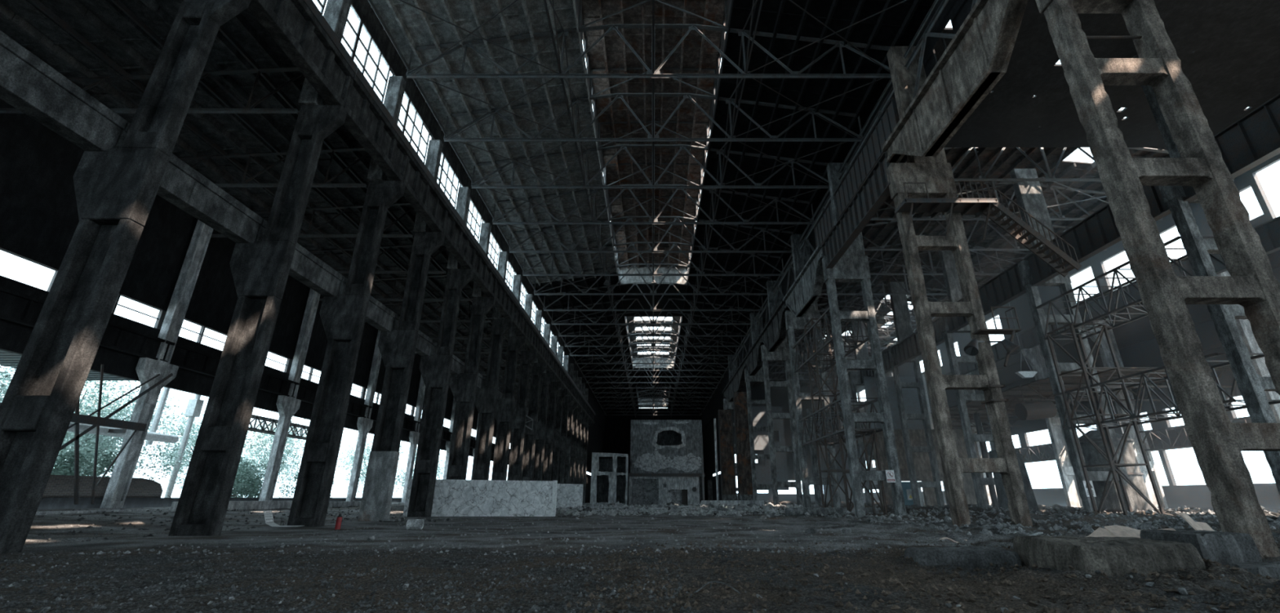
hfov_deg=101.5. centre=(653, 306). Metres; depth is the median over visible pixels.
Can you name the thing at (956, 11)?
wall
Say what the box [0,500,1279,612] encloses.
floor
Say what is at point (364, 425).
column
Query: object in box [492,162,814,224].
roof truss
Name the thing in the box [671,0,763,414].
tie
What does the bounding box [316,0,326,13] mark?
window
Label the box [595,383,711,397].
roof truss
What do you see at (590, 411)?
beam
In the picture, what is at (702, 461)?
pipe
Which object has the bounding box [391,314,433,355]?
beam
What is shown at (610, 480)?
facade
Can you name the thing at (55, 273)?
window mullion
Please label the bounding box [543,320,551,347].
window
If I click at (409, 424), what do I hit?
beam
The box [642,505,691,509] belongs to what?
plank
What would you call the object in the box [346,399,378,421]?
beam
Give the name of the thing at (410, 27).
ceiling
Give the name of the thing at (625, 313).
roof truss
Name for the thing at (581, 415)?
column
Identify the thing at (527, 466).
column
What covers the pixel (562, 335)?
brace
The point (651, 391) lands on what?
ceiling
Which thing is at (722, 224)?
brace
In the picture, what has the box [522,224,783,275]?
roof truss
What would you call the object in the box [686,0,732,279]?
window
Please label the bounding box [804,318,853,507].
lattice tower
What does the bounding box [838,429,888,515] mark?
lattice tower
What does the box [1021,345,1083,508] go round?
wall column
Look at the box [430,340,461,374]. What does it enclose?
beam
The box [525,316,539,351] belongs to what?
beam
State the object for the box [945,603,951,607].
stone
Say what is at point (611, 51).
ceiling
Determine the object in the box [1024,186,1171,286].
girder
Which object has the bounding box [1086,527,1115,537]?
board
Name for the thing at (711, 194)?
brace
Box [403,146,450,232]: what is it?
beam
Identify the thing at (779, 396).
wall
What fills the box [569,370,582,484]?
column
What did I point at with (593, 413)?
beam
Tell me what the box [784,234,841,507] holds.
column
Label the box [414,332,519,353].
truss
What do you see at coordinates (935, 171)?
column
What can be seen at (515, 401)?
beam
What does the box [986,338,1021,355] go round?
floodlight
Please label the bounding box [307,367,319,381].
window mullion
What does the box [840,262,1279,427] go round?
wall rail
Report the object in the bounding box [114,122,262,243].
beam
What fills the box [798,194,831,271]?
truss
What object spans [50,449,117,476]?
bush
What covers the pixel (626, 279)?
wall
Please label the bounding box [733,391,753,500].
panel
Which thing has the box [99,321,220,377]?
beam
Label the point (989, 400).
band
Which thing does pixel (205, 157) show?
truss
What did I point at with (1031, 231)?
stair
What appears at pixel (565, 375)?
beam
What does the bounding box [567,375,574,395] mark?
beam
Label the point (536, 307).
window
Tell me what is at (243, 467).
bush
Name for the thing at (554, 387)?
column
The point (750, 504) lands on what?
chunk
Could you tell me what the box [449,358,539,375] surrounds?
truss
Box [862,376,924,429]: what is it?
wall
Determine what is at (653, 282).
pendant lamp
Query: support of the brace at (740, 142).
attached to the roof truss at (548, 185)
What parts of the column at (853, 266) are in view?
leg, post, leg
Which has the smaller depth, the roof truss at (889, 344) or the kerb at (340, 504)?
the kerb at (340, 504)
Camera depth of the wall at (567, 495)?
49.38 m
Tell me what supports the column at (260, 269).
on the floor
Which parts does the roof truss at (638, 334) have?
monitor frame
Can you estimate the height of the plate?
0.648 m
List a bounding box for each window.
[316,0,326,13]
[340,2,391,102]
[391,71,430,163]
[431,135,459,208]
[459,182,481,241]
[481,218,499,269]
[499,247,514,290]
[514,271,526,308]
[525,290,536,324]
[536,306,544,337]
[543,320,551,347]
[551,332,558,357]
[574,0,619,280]
[624,316,632,363]
[674,316,681,361]
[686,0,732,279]
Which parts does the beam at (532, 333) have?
edge plate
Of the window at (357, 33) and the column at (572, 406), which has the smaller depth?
the window at (357, 33)
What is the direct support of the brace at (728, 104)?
attached to the roof truss at (618, 95)
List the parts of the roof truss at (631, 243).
post, monitor frame, post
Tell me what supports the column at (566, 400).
on the floor
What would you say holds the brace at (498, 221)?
attached to the roof truss at (530, 198)
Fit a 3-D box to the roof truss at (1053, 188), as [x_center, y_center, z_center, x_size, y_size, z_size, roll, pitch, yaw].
[30.600,-10.470,46.852,28.134,6.203,0.260,0,-20,0]
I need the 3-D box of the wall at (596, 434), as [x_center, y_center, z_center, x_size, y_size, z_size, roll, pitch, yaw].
[-16.200,40.779,146.935,0.200,27.800,44.000,0,-20,0]
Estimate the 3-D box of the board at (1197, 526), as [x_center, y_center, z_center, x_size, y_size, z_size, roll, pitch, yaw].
[11.712,4.757,11.133,0.835,0.670,0.470,6,-21,-16]
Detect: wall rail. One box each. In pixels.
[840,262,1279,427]
[840,370,951,418]
[844,343,1222,446]
[930,317,1212,409]
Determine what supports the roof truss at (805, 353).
attached to the ceiling at (1011, 158)
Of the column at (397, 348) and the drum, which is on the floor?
the column at (397, 348)
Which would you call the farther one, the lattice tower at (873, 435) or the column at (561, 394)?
the column at (561, 394)
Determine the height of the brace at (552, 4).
3.361 m
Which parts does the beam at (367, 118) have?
edge plate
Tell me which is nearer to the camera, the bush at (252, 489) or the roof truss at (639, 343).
the bush at (252, 489)
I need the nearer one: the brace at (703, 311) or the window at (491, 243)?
the window at (491, 243)
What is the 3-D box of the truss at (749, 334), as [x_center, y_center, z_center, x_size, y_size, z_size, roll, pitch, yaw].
[14.900,8.283,86.736,0.300,3.680,23.144,0,-20,0]
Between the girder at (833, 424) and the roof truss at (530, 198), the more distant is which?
the roof truss at (530, 198)
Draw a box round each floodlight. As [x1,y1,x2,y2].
[964,338,984,355]
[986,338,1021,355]
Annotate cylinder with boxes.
[334,514,342,529]
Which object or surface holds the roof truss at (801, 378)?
attached to the ceiling at (1011, 158)
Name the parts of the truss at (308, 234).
post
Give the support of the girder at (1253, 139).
attached to the column at (1252, 387)
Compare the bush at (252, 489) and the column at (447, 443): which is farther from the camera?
the column at (447, 443)
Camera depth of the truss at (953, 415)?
63.19 m
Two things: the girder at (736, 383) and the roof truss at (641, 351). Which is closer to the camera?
the girder at (736, 383)
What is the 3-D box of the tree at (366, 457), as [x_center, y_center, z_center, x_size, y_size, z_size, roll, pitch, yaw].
[-35.820,20.673,66.918,10.063,9.166,12.147,-8,-21,20]
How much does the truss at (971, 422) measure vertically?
1.440 m
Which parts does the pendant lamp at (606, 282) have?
lamp shade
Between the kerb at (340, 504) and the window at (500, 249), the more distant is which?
the window at (500, 249)
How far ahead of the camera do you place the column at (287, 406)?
42.38 m
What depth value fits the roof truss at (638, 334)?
94.24 m
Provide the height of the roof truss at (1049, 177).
6.203 m
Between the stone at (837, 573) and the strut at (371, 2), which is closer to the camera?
the stone at (837, 573)
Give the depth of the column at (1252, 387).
26.03 m
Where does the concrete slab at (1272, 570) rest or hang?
on the floor
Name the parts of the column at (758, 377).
leg, post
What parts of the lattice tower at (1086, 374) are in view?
leg, leg, leg, leg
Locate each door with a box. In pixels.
[901,481,913,506]
[918,487,924,506]
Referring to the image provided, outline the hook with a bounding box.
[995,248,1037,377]
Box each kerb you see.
[35,509,152,515]
[169,500,292,511]
[328,501,360,507]
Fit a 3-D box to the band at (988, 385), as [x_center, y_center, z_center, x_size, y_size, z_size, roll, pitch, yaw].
[15.850,3.796,24.487,0.800,0.100,0.800,0,-20,0]
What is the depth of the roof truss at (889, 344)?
91.41 m
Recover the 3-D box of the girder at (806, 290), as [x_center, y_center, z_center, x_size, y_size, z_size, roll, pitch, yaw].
[13.200,-1.417,45.349,1.000,3.130,11.800,0,-20,0]
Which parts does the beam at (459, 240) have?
edge plate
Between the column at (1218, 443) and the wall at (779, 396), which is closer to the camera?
the column at (1218, 443)
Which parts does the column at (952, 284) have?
post, leg, leg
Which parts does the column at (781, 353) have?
leg, post, leg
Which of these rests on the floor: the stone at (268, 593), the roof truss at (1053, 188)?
the stone at (268, 593)
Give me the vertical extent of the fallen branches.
1.215 m
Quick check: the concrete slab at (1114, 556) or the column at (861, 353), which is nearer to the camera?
the concrete slab at (1114, 556)
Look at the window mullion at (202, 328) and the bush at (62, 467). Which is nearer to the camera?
the bush at (62, 467)
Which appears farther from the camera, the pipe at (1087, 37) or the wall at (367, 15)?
the wall at (367, 15)
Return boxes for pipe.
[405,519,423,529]
[700,436,704,500]
[713,418,719,500]
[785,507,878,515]
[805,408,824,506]
[1086,35,1142,38]
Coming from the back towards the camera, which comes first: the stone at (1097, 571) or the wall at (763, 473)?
the wall at (763, 473)
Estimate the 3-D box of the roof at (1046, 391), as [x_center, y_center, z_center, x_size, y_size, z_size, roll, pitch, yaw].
[39.250,15.060,69.002,11.500,0.140,59.950,0,-20,0]
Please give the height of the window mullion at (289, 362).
1.200 m
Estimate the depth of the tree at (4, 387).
28.32 m
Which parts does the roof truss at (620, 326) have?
monitor frame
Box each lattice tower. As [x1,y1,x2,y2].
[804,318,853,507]
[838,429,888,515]
[1046,323,1164,515]
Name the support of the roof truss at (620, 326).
on the truss at (749, 334)
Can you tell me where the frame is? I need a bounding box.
[0,364,173,504]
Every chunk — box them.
[584,506,591,511]
[707,504,714,508]
[715,506,724,511]
[735,505,744,511]
[748,502,758,507]
[810,504,819,507]
[982,528,993,534]
[1039,520,1046,524]
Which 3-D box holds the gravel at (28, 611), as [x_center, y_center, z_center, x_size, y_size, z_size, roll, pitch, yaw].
[-7.484,4.134,7.828,15.058,0.144,10.262,0,-20,0]
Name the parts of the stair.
handrail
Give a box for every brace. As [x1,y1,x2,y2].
[399,0,559,73]
[423,78,573,137]
[461,142,584,185]
[486,188,592,222]
[497,221,598,250]
[537,275,608,293]
[548,0,564,71]
[554,311,614,323]
[561,334,617,345]
[563,36,577,135]
[572,354,620,362]
[577,106,586,181]
[586,158,595,218]
[595,197,600,248]
[600,226,605,271]
[608,275,613,305]
[685,354,734,362]
[688,334,745,345]
[692,311,750,323]
[693,271,697,308]
[697,249,701,288]
[698,275,769,293]
[701,225,706,270]
[706,194,711,247]
[707,224,799,250]
[711,155,719,217]
[714,188,819,222]
[719,103,728,183]
[722,142,845,185]
[728,35,742,134]
[733,78,882,137]
[742,0,757,70]
[746,0,907,73]
[795,323,915,336]
[817,292,948,309]
[867,250,1026,272]
[878,176,1108,217]
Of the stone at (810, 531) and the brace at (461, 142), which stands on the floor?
the stone at (810, 531)
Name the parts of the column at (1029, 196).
post, leg, leg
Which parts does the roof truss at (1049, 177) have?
post, post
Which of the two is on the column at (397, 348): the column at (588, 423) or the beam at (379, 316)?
the beam at (379, 316)
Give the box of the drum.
[1014,383,1056,420]
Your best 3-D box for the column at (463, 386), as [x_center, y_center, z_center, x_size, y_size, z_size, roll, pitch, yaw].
[-15.500,4.437,44.351,2.900,25.750,0.650,0,-20,0]
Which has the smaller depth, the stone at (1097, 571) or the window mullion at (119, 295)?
the stone at (1097, 571)
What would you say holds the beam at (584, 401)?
on the column at (577, 411)
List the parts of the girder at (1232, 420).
post, post, post, post, post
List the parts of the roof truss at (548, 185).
post, post, post, monitor frame, post, post, post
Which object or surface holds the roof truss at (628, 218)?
on the truss at (788, 268)
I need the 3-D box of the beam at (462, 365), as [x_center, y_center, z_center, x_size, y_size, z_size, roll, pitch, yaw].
[-16.705,6.119,47.042,0.790,1.400,5.960,0,-20,0]
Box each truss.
[0,66,302,113]
[177,146,368,186]
[210,201,413,237]
[306,244,446,273]
[319,274,471,301]
[405,0,891,78]
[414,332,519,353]
[443,66,862,142]
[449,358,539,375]
[453,346,531,365]
[471,120,829,188]
[478,367,541,384]
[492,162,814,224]
[508,195,795,253]
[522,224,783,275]
[533,246,771,294]
[543,265,763,311]
[551,298,754,324]
[558,311,748,336]
[564,316,742,346]
[569,320,737,355]
[574,329,731,364]
[578,338,727,371]
[582,346,724,377]
[586,354,720,383]
[589,371,717,388]
[591,377,714,393]
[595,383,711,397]
[597,386,709,401]
[599,386,706,405]
[601,386,705,408]
[603,390,703,412]
[604,394,702,415]
[732,330,751,372]
[744,345,882,366]
[755,301,768,338]
[764,314,916,337]
[768,353,855,373]
[768,361,857,379]
[773,258,794,311]
[786,325,897,348]
[791,306,869,373]
[795,331,896,358]
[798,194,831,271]
[817,282,995,311]
[818,296,935,325]
[821,263,1025,295]
[838,86,899,181]
[862,214,1106,250]
[868,243,1031,275]
[870,181,1162,220]
[904,0,977,99]
[905,147,1235,181]
[931,414,1025,426]
[933,421,991,432]
[954,406,1045,420]
[1003,396,1093,411]
[1026,384,1160,400]
[1083,368,1231,387]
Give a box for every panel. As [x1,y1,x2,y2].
[717,409,737,500]
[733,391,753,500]
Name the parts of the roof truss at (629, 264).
monitor frame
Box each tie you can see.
[543,0,635,417]
[652,0,654,417]
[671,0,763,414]
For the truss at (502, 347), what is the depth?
69.10 m
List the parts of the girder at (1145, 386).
post, post, post, post, post, post, post, post, post, post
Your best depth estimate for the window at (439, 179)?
40.60 m
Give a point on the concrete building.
(666, 466)
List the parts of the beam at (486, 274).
edge plate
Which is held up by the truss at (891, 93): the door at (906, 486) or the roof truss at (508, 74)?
the roof truss at (508, 74)
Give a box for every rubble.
[24,502,406,546]
[482,501,871,519]
[771,502,1279,543]
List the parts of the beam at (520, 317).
edge plate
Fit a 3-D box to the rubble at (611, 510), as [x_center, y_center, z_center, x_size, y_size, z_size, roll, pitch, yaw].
[0.476,18.777,48.490,29.440,1.272,38.434,0,-20,0]
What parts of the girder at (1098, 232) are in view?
rail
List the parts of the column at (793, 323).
leg, post, leg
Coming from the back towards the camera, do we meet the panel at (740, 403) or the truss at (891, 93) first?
the panel at (740, 403)
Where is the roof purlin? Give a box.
[218,25,541,375]
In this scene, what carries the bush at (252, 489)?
on the ground
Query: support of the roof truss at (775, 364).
attached to the ceiling at (1011, 158)
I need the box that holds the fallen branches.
[168,488,244,497]
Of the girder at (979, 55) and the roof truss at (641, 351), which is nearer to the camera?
the girder at (979, 55)
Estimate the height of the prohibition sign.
0.760 m
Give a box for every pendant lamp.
[603,274,609,285]
[650,280,657,285]
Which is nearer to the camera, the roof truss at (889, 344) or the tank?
the tank
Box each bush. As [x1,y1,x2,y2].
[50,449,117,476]
[230,456,257,497]
[231,463,266,497]
[275,471,335,497]
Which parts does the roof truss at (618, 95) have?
post, post, post, gusset plate, gusset plate, monitor frame, post, gusset plate, post, post, post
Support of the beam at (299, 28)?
on the column at (116, 189)
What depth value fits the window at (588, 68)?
42.00 m
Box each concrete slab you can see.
[903,545,1022,570]
[1013,535,1206,577]
[1139,529,1262,565]
[1226,561,1279,579]
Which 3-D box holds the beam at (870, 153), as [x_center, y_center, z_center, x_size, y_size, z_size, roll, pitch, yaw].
[14.300,-8.638,38.301,0.300,2.450,16.040,0,-20,0]
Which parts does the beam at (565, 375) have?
edge plate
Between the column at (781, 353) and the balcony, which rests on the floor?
the column at (781, 353)
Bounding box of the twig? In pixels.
[693,581,740,594]
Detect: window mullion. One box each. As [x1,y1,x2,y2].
[46,271,57,291]
[111,293,158,319]
[153,310,200,334]
[196,326,224,343]
[266,357,286,365]
[284,358,310,373]
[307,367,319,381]
[360,386,377,399]
[375,392,380,404]
[410,405,422,416]
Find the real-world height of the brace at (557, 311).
0.050 m
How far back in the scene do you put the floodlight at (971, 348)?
24.02 m
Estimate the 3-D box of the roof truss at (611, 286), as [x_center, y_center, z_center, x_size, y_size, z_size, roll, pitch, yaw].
[0.000,-2.542,72.169,29.930,6.742,0.260,0,-20,0]
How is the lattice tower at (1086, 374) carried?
on the floor
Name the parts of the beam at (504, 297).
edge plate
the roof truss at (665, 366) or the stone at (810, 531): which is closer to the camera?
the stone at (810, 531)
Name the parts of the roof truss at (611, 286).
monitor frame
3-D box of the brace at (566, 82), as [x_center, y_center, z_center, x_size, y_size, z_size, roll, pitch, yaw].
[-5.600,-14.688,35.084,0.070,3.361,6.034,0,-20,0]
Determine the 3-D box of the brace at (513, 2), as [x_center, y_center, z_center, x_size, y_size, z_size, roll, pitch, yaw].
[-10.050,-15.106,28.848,8.928,0.050,6.042,0,-20,0]
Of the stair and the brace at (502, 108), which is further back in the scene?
the brace at (502, 108)
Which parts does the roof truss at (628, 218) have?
post, post, post, monitor frame, post, post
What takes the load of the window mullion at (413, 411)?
attached to the wall at (39, 219)
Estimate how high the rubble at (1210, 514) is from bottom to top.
1.377 m
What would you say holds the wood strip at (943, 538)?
on the floor
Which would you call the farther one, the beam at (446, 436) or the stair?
the beam at (446, 436)
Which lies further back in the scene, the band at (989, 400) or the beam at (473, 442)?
the beam at (473, 442)
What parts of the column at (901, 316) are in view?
post, leg, leg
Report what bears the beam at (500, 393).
on the column at (518, 419)
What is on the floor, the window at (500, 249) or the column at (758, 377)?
the column at (758, 377)
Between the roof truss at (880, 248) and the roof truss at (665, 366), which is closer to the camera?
the roof truss at (880, 248)
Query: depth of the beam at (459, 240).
38.11 m
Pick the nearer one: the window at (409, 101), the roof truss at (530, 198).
the window at (409, 101)
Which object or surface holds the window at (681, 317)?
in the wall at (626, 279)
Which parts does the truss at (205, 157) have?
post, post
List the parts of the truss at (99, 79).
post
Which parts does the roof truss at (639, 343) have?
monitor frame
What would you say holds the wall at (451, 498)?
on the floor
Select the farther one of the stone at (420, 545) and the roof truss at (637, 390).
the roof truss at (637, 390)
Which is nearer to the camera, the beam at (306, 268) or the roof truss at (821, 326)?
the beam at (306, 268)
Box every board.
[1082,480,1096,497]
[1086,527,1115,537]
[1103,524,1175,538]
[1178,512,1214,531]
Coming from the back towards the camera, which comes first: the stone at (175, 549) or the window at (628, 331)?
the window at (628, 331)
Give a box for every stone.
[40,606,50,612]
[129,569,138,575]
[173,546,179,551]
[260,590,271,596]
[343,583,351,588]
[366,536,375,542]
[415,543,423,548]
[531,604,540,610]
[551,585,559,592]
[804,527,816,533]
[835,572,844,575]
[840,527,851,533]
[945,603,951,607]
[1000,607,1008,612]
[1094,569,1101,574]
[1145,582,1155,587]
[1177,587,1187,595]
[1209,607,1218,611]
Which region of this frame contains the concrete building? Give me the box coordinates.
[627,419,712,505]
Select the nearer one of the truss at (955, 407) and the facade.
the truss at (955, 407)
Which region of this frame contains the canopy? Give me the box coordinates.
[0,350,132,380]
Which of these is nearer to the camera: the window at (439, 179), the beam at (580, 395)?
the window at (439, 179)
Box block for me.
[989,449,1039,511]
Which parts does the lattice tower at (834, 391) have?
leg, leg, leg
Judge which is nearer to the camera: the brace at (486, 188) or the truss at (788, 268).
the brace at (486, 188)
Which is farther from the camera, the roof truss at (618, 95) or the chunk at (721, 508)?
the chunk at (721, 508)
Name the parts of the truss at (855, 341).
post, post, post, post, post, post, post, post, post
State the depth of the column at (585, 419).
111.98 m
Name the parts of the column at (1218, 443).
leg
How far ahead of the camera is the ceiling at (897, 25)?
40.05 m
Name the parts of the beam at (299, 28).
edge plate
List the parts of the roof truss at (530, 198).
post, post, post, post, monitor frame, post, post, post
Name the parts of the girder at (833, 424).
post, post, post, post, post, post, post, post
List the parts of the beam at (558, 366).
edge plate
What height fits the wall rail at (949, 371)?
0.220 m
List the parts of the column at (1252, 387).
post, leg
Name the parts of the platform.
railing, railing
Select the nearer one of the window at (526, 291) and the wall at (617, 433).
the window at (526, 291)
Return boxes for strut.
[368,0,607,416]
[699,0,938,416]
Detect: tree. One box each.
[0,363,17,402]
[0,366,183,480]
[63,380,187,476]
[151,410,287,489]
[240,413,308,490]
[336,433,414,497]
[395,442,445,491]
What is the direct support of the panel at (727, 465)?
on the floor
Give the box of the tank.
[1078,429,1155,514]
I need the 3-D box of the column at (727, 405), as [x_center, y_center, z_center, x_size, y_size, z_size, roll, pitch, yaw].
[14.525,22.064,94.482,3.250,27.300,0.680,0,-20,0]
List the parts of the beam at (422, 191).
edge plate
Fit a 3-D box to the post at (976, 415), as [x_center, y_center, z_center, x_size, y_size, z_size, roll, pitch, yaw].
[33.400,15.665,52.409,0.400,9.800,0.400,0,-20,0]
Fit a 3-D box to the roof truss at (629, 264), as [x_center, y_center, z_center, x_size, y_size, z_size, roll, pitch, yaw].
[0.000,-4.604,66.535,29.930,6.742,0.260,0,-20,0]
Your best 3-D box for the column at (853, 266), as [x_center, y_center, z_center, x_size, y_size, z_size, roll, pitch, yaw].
[14.475,1.306,37.761,3.250,27.300,0.680,0,-20,0]
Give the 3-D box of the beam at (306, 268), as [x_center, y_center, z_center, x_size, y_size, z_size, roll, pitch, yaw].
[-16.705,-2.129,24.504,0.790,1.400,5.960,0,-20,0]
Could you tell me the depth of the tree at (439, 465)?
81.52 m
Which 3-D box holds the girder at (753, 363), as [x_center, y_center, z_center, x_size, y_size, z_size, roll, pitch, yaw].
[13.200,6.900,68.075,1.000,3.130,11.800,0,-20,0]
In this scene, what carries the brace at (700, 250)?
attached to the roof truss at (631, 243)
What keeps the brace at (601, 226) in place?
attached to the roof truss at (628, 218)
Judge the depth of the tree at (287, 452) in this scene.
55.75 m
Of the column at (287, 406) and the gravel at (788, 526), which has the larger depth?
the column at (287, 406)
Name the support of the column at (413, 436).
on the floor
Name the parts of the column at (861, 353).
post, leg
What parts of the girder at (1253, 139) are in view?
rail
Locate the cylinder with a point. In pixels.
(338, 524)
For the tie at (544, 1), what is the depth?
36.59 m
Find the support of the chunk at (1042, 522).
on the floor
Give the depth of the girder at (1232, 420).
46.27 m
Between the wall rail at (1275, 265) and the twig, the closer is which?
the twig
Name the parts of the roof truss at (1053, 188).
post, post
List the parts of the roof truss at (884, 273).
post, post, post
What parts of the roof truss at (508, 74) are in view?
post, post, gusset plate, post, gusset plate, gusset plate, post, gusset plate, monitor frame, gusset plate, post, gusset plate, post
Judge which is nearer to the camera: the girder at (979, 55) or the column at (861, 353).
the girder at (979, 55)
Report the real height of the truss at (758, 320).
3.676 m
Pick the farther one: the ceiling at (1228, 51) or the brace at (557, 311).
the brace at (557, 311)
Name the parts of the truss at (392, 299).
post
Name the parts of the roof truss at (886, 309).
post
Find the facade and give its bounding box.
[590,452,629,505]
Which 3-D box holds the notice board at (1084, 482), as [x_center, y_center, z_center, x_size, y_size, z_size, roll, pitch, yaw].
[28.660,11.984,34.349,0.600,1.000,0.030,0,-20,0]
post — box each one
[921,373,933,429]
[973,413,998,506]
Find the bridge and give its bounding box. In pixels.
[248,414,308,439]
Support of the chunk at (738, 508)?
on the floor
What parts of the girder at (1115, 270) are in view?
post, post, post, post, post, post, post, post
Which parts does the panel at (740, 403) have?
frame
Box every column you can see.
[0,0,250,554]
[100,219,213,508]
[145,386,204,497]
[168,0,351,536]
[258,288,320,501]
[287,75,406,526]
[346,329,381,501]
[357,139,444,520]
[401,375,425,502]
[406,186,473,517]
[443,398,456,479]
[446,222,495,479]
[471,251,512,479]
[471,413,479,479]
[491,275,526,480]
[506,293,537,480]
[520,310,546,480]
[532,324,555,480]
[542,335,561,480]
[551,346,568,480]
[557,355,573,484]
[564,363,577,484]
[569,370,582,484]
[574,377,585,484]
[578,382,589,484]
[582,388,591,503]
[723,355,737,491]
[744,312,773,504]
[760,280,803,506]
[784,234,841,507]
[822,162,906,517]
[848,320,878,506]
[885,45,1033,527]
[887,281,944,506]
[938,250,995,508]
[963,372,998,505]
[1009,168,1137,513]
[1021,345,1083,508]
[1035,0,1279,558]
[1084,317,1168,509]
[1132,53,1279,494]
[1217,271,1279,422]
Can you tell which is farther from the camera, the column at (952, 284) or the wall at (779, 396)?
the wall at (779, 396)
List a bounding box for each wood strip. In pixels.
[939,537,967,542]
[1011,530,1043,536]
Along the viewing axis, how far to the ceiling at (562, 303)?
86.52 m
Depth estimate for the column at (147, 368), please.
31.07 m
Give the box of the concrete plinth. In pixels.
[700,500,764,505]
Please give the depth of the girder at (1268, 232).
47.59 m
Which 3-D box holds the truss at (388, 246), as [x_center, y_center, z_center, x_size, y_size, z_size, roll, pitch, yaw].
[-23.094,-3.861,41.026,14.075,2.758,0.220,0,-20,0]
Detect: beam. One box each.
[0,30,127,151]
[0,286,44,327]
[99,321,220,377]
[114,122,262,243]
[248,0,357,106]
[255,218,342,296]
[258,371,316,404]
[337,275,395,331]
[343,66,413,182]
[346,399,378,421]
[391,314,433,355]
[402,417,421,432]
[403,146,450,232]
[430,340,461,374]
[441,429,452,441]
[443,202,478,269]
[458,360,483,388]
[469,439,475,448]
[472,242,498,297]
[480,376,500,399]
[491,445,494,453]
[494,272,515,319]
[498,388,514,400]
[511,296,528,336]
[512,398,516,408]
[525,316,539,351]
[537,332,548,363]
[546,345,556,373]
[554,357,563,382]
[561,366,568,389]
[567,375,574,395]
[573,383,578,402]
[577,389,582,407]
[581,395,586,412]
[585,401,590,416]
[588,406,592,420]
[591,409,595,423]
[813,96,899,247]
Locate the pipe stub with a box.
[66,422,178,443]
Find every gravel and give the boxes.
[0,547,694,612]
[0,549,649,612]
[79,514,1030,555]
[563,539,1279,612]
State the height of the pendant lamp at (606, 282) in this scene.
1.300 m
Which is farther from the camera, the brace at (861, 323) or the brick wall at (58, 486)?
the brace at (861, 323)
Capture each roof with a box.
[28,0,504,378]
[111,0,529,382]
[834,367,1229,443]
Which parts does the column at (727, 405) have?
post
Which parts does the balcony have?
railing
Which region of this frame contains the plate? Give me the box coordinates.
[263,510,303,526]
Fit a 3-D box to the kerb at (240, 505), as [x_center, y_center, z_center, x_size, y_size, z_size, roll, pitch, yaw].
[-26.050,12.918,33.554,0.500,0.800,10.900,0,-20,0]
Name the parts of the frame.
rail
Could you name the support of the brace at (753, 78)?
attached to the roof truss at (618, 95)
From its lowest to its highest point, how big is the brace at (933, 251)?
0.060 m
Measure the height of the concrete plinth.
0.900 m
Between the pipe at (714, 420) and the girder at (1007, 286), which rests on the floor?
the pipe at (714, 420)
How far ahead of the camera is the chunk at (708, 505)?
46.03 m
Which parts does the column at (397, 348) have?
plaster casing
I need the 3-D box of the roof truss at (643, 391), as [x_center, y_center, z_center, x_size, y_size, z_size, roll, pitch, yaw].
[0.000,24.227,145.432,29.878,6.675,0.220,0,-20,0]
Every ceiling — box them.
[0,0,567,414]
[370,0,617,285]
[532,271,639,413]
[582,0,725,268]
[619,284,686,408]
[626,316,679,358]
[637,386,668,398]
[667,0,934,413]
[725,147,1170,390]
[934,0,1279,147]
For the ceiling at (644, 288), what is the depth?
79.90 m
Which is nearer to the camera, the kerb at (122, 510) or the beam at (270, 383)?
the kerb at (122, 510)
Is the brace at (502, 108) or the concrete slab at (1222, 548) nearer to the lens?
the concrete slab at (1222, 548)
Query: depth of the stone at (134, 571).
8.53 m
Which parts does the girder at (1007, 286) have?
rail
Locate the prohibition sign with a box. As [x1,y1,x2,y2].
[885,470,895,482]
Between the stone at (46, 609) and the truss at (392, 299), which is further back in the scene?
the truss at (392, 299)
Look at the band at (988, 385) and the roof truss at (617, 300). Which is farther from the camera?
the roof truss at (617, 300)
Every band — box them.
[977,384,1005,390]
[981,399,1008,404]
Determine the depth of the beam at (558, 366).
77.82 m
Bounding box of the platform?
[894,180,998,239]
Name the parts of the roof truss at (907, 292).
post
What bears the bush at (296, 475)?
on the ground
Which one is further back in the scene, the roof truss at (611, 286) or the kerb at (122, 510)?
the roof truss at (611, 286)
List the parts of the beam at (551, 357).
edge plate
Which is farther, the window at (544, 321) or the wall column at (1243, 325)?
the window at (544, 321)
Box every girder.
[722,360,746,401]
[742,336,764,375]
[759,300,790,351]
[782,244,823,316]
[799,397,883,445]
[821,151,891,269]
[822,422,871,447]
[859,317,944,384]
[881,0,1027,162]
[946,258,1026,333]
[957,216,1279,374]
[987,416,1250,462]
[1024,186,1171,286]
[1035,235,1225,340]
[1053,352,1279,430]
[1180,93,1279,200]
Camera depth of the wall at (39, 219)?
31.30 m
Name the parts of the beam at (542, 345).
edge plate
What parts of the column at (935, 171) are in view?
post, leg, leg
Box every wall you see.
[0,98,511,509]
[41,475,163,497]
[351,0,564,352]
[403,479,557,516]
[555,484,583,508]
[563,346,604,431]
[585,420,604,502]
[603,408,705,500]
[620,265,686,406]
[701,0,973,432]
[702,411,721,500]
[720,384,845,502]
[751,406,789,489]
[835,153,1279,513]
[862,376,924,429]
[871,429,989,506]
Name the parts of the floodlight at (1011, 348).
lamp shade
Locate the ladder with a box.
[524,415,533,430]
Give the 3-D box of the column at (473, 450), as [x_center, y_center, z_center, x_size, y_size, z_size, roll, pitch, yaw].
[-29.700,23.404,88.018,0.500,18.800,2.200,0,-20,0]
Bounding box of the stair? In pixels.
[977,182,1081,277]
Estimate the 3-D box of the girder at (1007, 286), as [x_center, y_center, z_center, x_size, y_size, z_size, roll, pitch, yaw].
[28.700,-0.550,45.564,0.500,2.450,11.640,0,-20,0]
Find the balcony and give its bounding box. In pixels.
[972,306,1022,366]
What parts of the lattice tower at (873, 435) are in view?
leg, leg, leg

